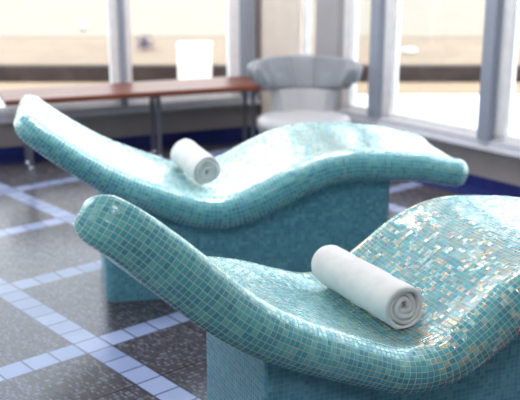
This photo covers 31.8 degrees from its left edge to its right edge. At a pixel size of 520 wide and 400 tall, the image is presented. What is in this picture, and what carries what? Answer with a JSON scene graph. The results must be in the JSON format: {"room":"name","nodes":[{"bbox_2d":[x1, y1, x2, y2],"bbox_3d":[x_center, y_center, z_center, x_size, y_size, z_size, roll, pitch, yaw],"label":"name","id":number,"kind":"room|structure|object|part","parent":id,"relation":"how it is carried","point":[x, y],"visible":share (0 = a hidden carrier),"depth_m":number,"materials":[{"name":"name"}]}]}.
{"room":"spa","nodes":[
{"label":"spa","id":0,"kind":"room"},
{"bbox_2d":[0,0,260,147],"bbox_3d":[-1.828,-2.073,5.847,4.320,3.530,0.180,-7,17,-23],"label":"wall","id":1,"kind":"structure","parent":0,"point":[114,126],"depth_m":6.74,"materials":[{"name":"grey paint"}]},
{"bbox_2d":[0,0,127,112],"bbox_3d":[-1.645,-2.123,5.869,1.482,3.146,0.125,-7,17,-23],"label":"window","id":2,"kind":"structure","parent":1,"relation":"in","point":[115,8],"depth_m":6.43,"materials":[{"name":"white paint"}]},
{"bbox_2d":[0,125,258,164],"bbox_3d":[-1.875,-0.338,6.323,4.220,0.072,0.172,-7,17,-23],"label":"baseboard","id":3,"kind":"structure","parent":1,"relation":"attached to","point":[12,151],"depth_m":6.76,"materials":[{"name":"blue tile"}]},
{"bbox_2d":[0,95,260,123],"bbox_3d":[-1.865,-0.554,6.211,4.200,0.060,0.150,-7,17,-23],"label":"trim","id":4,"kind":"structure","parent":1,"relation":"attached to","point":[5,118],"depth_m":6.59,"materials":[{"name":"paint"}]},
{"bbox_2d":[124,0,254,103],"bbox_3d":[-0.504,-2.263,6.363,1.016,3.146,0.110,-7,17,-23],"label":"window","id":5,"kind":"structure","parent":1,"relation":"in","point":[240,13],"depth_m":6.77,"materials":[{"name":"white paint"}]},
{"bbox_2d":[0,142,459,399],"bbox_3d":[-0.254,0.930,2.215,7.041,0.120,10.154,0,16,0],"label":"floor","id":6,"kind":"structure","parent":0,"point":[61,338],"depth_m":3.63,"materials":[{"name":"grey tile"}]},
{"bbox_2d":[0,76,263,169],"bbox_3d":[-0.851,-0.540,6.288,1.790,0.480,0.467,-6,17,-21],"label":"wooden bench","id":7,"kind":"object","parent":6,"relation":"on","point":[154,90],"visible":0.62,"depth_m":6.17,"materials":[{"name":"brown wood"}]},
{"bbox_3d":[-1.558,-0.454,6.065,0.035,0.413,0.035,-6,17,-21],"label":"leg","id":8,"kind":"part","parent":7,"relation":"part of","materials":[{"name":"grey paint"}]},
{"bbox_3d":[-1.498,-0.414,5.922,0.035,0.413,0.035,-6,17,-21],"label":"leg","id":9,"kind":"part","parent":7,"relation":"part of","materials":[{"name":"grey paint"}]},
{"bbox_3d":[-0.750,-0.543,6.375,0.035,0.413,0.035,-6,17,-21],"label":"leg","id":10,"kind":"part","parent":7,"relation":"part of","materials":[{"name":"grey paint"}]},
{"bbox_3d":[-0.691,-0.502,6.232,0.035,0.413,0.035,-6,17,-21],"label":"leg","id":11,"kind":"part","parent":7,"relation":"part of","materials":[{"name":"grey paint"}]},
{"bbox_3d":[-0.109,-0.613,6.622,0.035,0.413,0.035,-6,17,-21],"label":"leg","id":12,"kind":"part","parent":7,"relation":"part of","materials":[{"name":"grey paint"}]},
{"bbox_3d":[-0.050,-0.572,6.479,0.035,0.413,0.035,-6,17,-21],"label":"leg","id":13,"kind":"part","parent":7,"relation":"part of","materials":[{"name":"grey paint"}]},
{"bbox_2d":[13,95,468,301],"bbox_3d":[-0.079,-0.066,4.030,1.889,0.803,0.714,-3,16,-12],"label":"lounger","id":14,"kind":"object","parent":6,"relation":"on","point":[284,194],"visible":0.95,"depth_m":3.83,"materials":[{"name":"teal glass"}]},
{"bbox_2d":[170,139,220,184],"bbox_3d":[-0.288,-0.174,4.040,0.130,0.131,0.368,-6,17,-20],"label":"rolled towel","id":15,"kind":"object","parent":14,"relation":"on","point":[198,164],"visible":1,"depth_m":3.91,"materials":[{"name":"white fabric"}]},
{"bbox_2d":[73,195,519,399],"bbox_3d":[0.310,0.257,2.720,1.798,0.899,0.747,-6,17,-21],"label":"lounger","id":16,"kind":"object","parent":6,"relation":"on","point":[272,333],"visible":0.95,"depth_m":2.48,"materials":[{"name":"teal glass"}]},
{"bbox_2d":[311,245,423,328],"bbox_3d":[0.314,0.253,2.735,0.137,0.130,0.427,-8,18,-26],"label":"rolled towel","id":17,"kind":"object","parent":16,"relation":"on","point":[388,298],"visible":1,"depth_m":2.63,"materials":[{"name":"white fabric"}]},
{"bbox_2d":[247,55,362,134],"bbox_3d":[0.282,-0.549,5.898,0.673,0.710,0.673,14,21,40],"label":"tub chair","id":18,"kind":"object","parent":6,"relation":"on","point":[303,88],"visible":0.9,"depth_m":5.97,"materials":[{"name":"grey paint"}]},
{"bbox_2d":[257,110,351,132],"bbox_3d":[0.285,-0.501,5.867,0.612,0.100,0.612,0,16,0],"label":"seat cushion","id":19,"kind":"object","parent":18,"relation":"on","point":[268,121],"depth_m":5.77,"materials":[{"name":"white fabric"}]},
{"bbox_3d":[0.285,-0.808,5.932,0.735,0.230,0.441,0,16,0],"label":"backrest","id":20,"kind":"part","parent":18,"relation":"part of","materials":[{"name":"grey plastic"}]},
{"bbox_2d":[352,122,519,185],"bbox_3d":[1.714,-1.740,4.676,0.160,3.530,5.250,-12,20,-36],"label":"wall","id":21,"kind":"structure","parent":0,"point":[498,167],"depth_m":5.46,"materials":[{"name":"grey paint"}]},
{"bbox_2d":[261,0,301,114],"bbox_3d":[0.165,-2.200,6.421,0.310,3.600,0.310,0,16,0],"label":"pillar","id":22,"kind":"structure","parent":21,"relation":"attached to","point":[281,20],"depth_m":6.57,"materials":[{"name":"beige paint"}]},
{"bbox_2d":[302,0,310,54],"bbox_3d":[0.397,-2.230,6.247,0.070,3.146,0.215,-12,20,-36],"label":"window","id":23,"kind":"structure","parent":21,"relation":"in","point":[306,4],"depth_m":6.59,"materials":[{"name":"white paint"}]},
{"bbox_2d":[315,0,344,111],"bbox_3d":[0.536,-2.227,6.071,0.200,3.356,0.225,-12,20,-36],"label":"pillar","id":24,"kind":"structure","parent":21,"relation":"attached to","point":[329,33],"depth_m":6.29,"materials":[{"name":"grey paint"}]},
{"bbox_2d":[342,0,385,117],"bbox_3d":[0.701,-2.112,5.831,0.125,3.146,0.393,-12,20,-36],"label":"window frame","id":25,"kind":"structure","parent":21,"relation":"in","point":[351,7],"depth_m":6.07,"materials":[{"name":"white paint"}]},
{"bbox_2d":[247,135,512,196],"bbox_3d":[1.584,0.060,5.049,0.210,0.004,5.200,-12,20,-36],"label":"trim","id":26,"kind":"structure","parent":21,"relation":"attached to","point":[464,189],"depth_m":5.47,"materials":[{"name":"blue tile"}]},
{"bbox_2d":[338,109,519,158],"bbox_3d":[1.686,-0.224,5.051,0.150,0.060,5.200,-12,20,-36],"label":"window sill","id":27,"kind":"structure","parent":21,"relation":"attached to","point":[492,146],"depth_m":5.67,"materials":[{"name":"paint"}]},
{"bbox_2d":[382,0,502,140],"bbox_3d":[1.096,-1.975,5.348,0.125,3.146,0.966,-12,20,-36],"label":"window","id":28,"kind":"structure","parent":21,"relation":"in","point":[484,130],"depth_m":5.54,"materials":[{"name":"white paint"}]},
{"bbox_2d":[464,174,519,197],"bbox_3d":[1.718,-0.005,5.153,0.172,0.072,5.220,-12,20,-36],"label":"baseboard","id":29,"kind":"structure","parent":21,"relation":"attached to","point":[513,190],"depth_m":5.42,"materials":[{"name":"blue tile"}]},
{"bbox_2d":[493,0,519,144],"bbox_3d":[1.665,-1.775,4.646,0.125,3.146,0.966,-12,20,-36],"label":"window","id":30,"kind":"structure","parent":21,"relation":"in","point":[510,28],"depth_m":5.26,"materials":[{"name":"white paint"}]},
{"label":"outside","id":31,"kind":"structure","parent":0,"visible":0},
{"bbox_2d":[0,94,519,134],"bbox_3d":[1.000,-3.108,16.270,30.000,0.001,27.000,0,16,0],"label":"ground","id":32,"kind":"structure","parent":31,"point":[456,108],"depth_m":8.35,"materials":[{"name":"white"}]},
{"bbox_2d":[0,0,519,36],"bbox_3d":[1.000,-4.002,17.056,30.000,1.250,13.200,0,16,0],"label":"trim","id":33,"kind":"structure","parent":32,"relation":"on","point":[18,18],"depth_m":12.39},
{"bbox_2d":[79,21,87,30],"bbox_3d":[-2.180,-2.141,11.243,0.110,0.145,0.110,0,16,0],"label":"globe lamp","id":34,"kind":"object","parent":33,"relation":"on","point":[83,25],"visible":0.99,"depth_m":11.20,"materials":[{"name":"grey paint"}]},
{"bbox_2d":[0,82,519,93],"bbox_3d":[1.000,-1.099,9.361,30.000,0.125,0.710,0,16,0],"label":"trim","id":35,"kind":"structure","parent":32,"relation":"on","point":[362,87],"depth_m":9.37,"materials":[{"name":"beige stone"}]},
{"bbox_2d":[176,42,211,79],"bbox_3d":[-0.665,-1.378,9.298,0.350,0.445,0.260,0,16,0],"label":"base cabinet","id":36,"kind":"object","parent":35,"relation":"on","point":[194,58],"visible":0.67,"depth_m":9.17,"materials":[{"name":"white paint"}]},
{"bbox_3d":[-0.665,-1.572,9.242,0.350,0.040,0.260,0,16,0],"label":"lid","id":37,"kind":"part","parent":36,"relation":"part of","materials":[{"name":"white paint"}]},
{"bbox_2d":[0,65,519,81],"bbox_3d":[1.000,-1.309,9.796,30.000,0.290,0.240,0,16,0],"label":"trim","id":38,"kind":"structure","parent":32,"relation":"on","point":[8,73],"depth_m":9.69,"materials":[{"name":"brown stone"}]},
{"bbox_2d":[0,37,519,64],"bbox_3d":[1.000,-1.687,10.332,30.000,0.215,1.200,0,16,0],"label":"ground","id":39,"kind":"structure","parent":38,"relation":"on","point":[13,50],"depth_m":10.30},
{"bbox_2d":[135,34,154,49],"bbox_3d":[-1.294,-1.766,10.257,0.238,0.218,0.254,0,16,0],"label":"shrub","id":40,"kind":"object","parent":39,"relation":"on","point":[144,43],"visible":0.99,"depth_m":10.23,"materials":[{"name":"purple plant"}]},
{"bbox_2d":[401,47,416,52],"bbox_3d":[1.664,-1.671,10.184,0.187,0.072,0.124,0,16,0],"label":"stone","id":41,"kind":"object","parent":39,"relation":"on","point":[408,49],"visible":1,"depth_m":10.14,"materials":[{"name":"white paint"}]}
]}

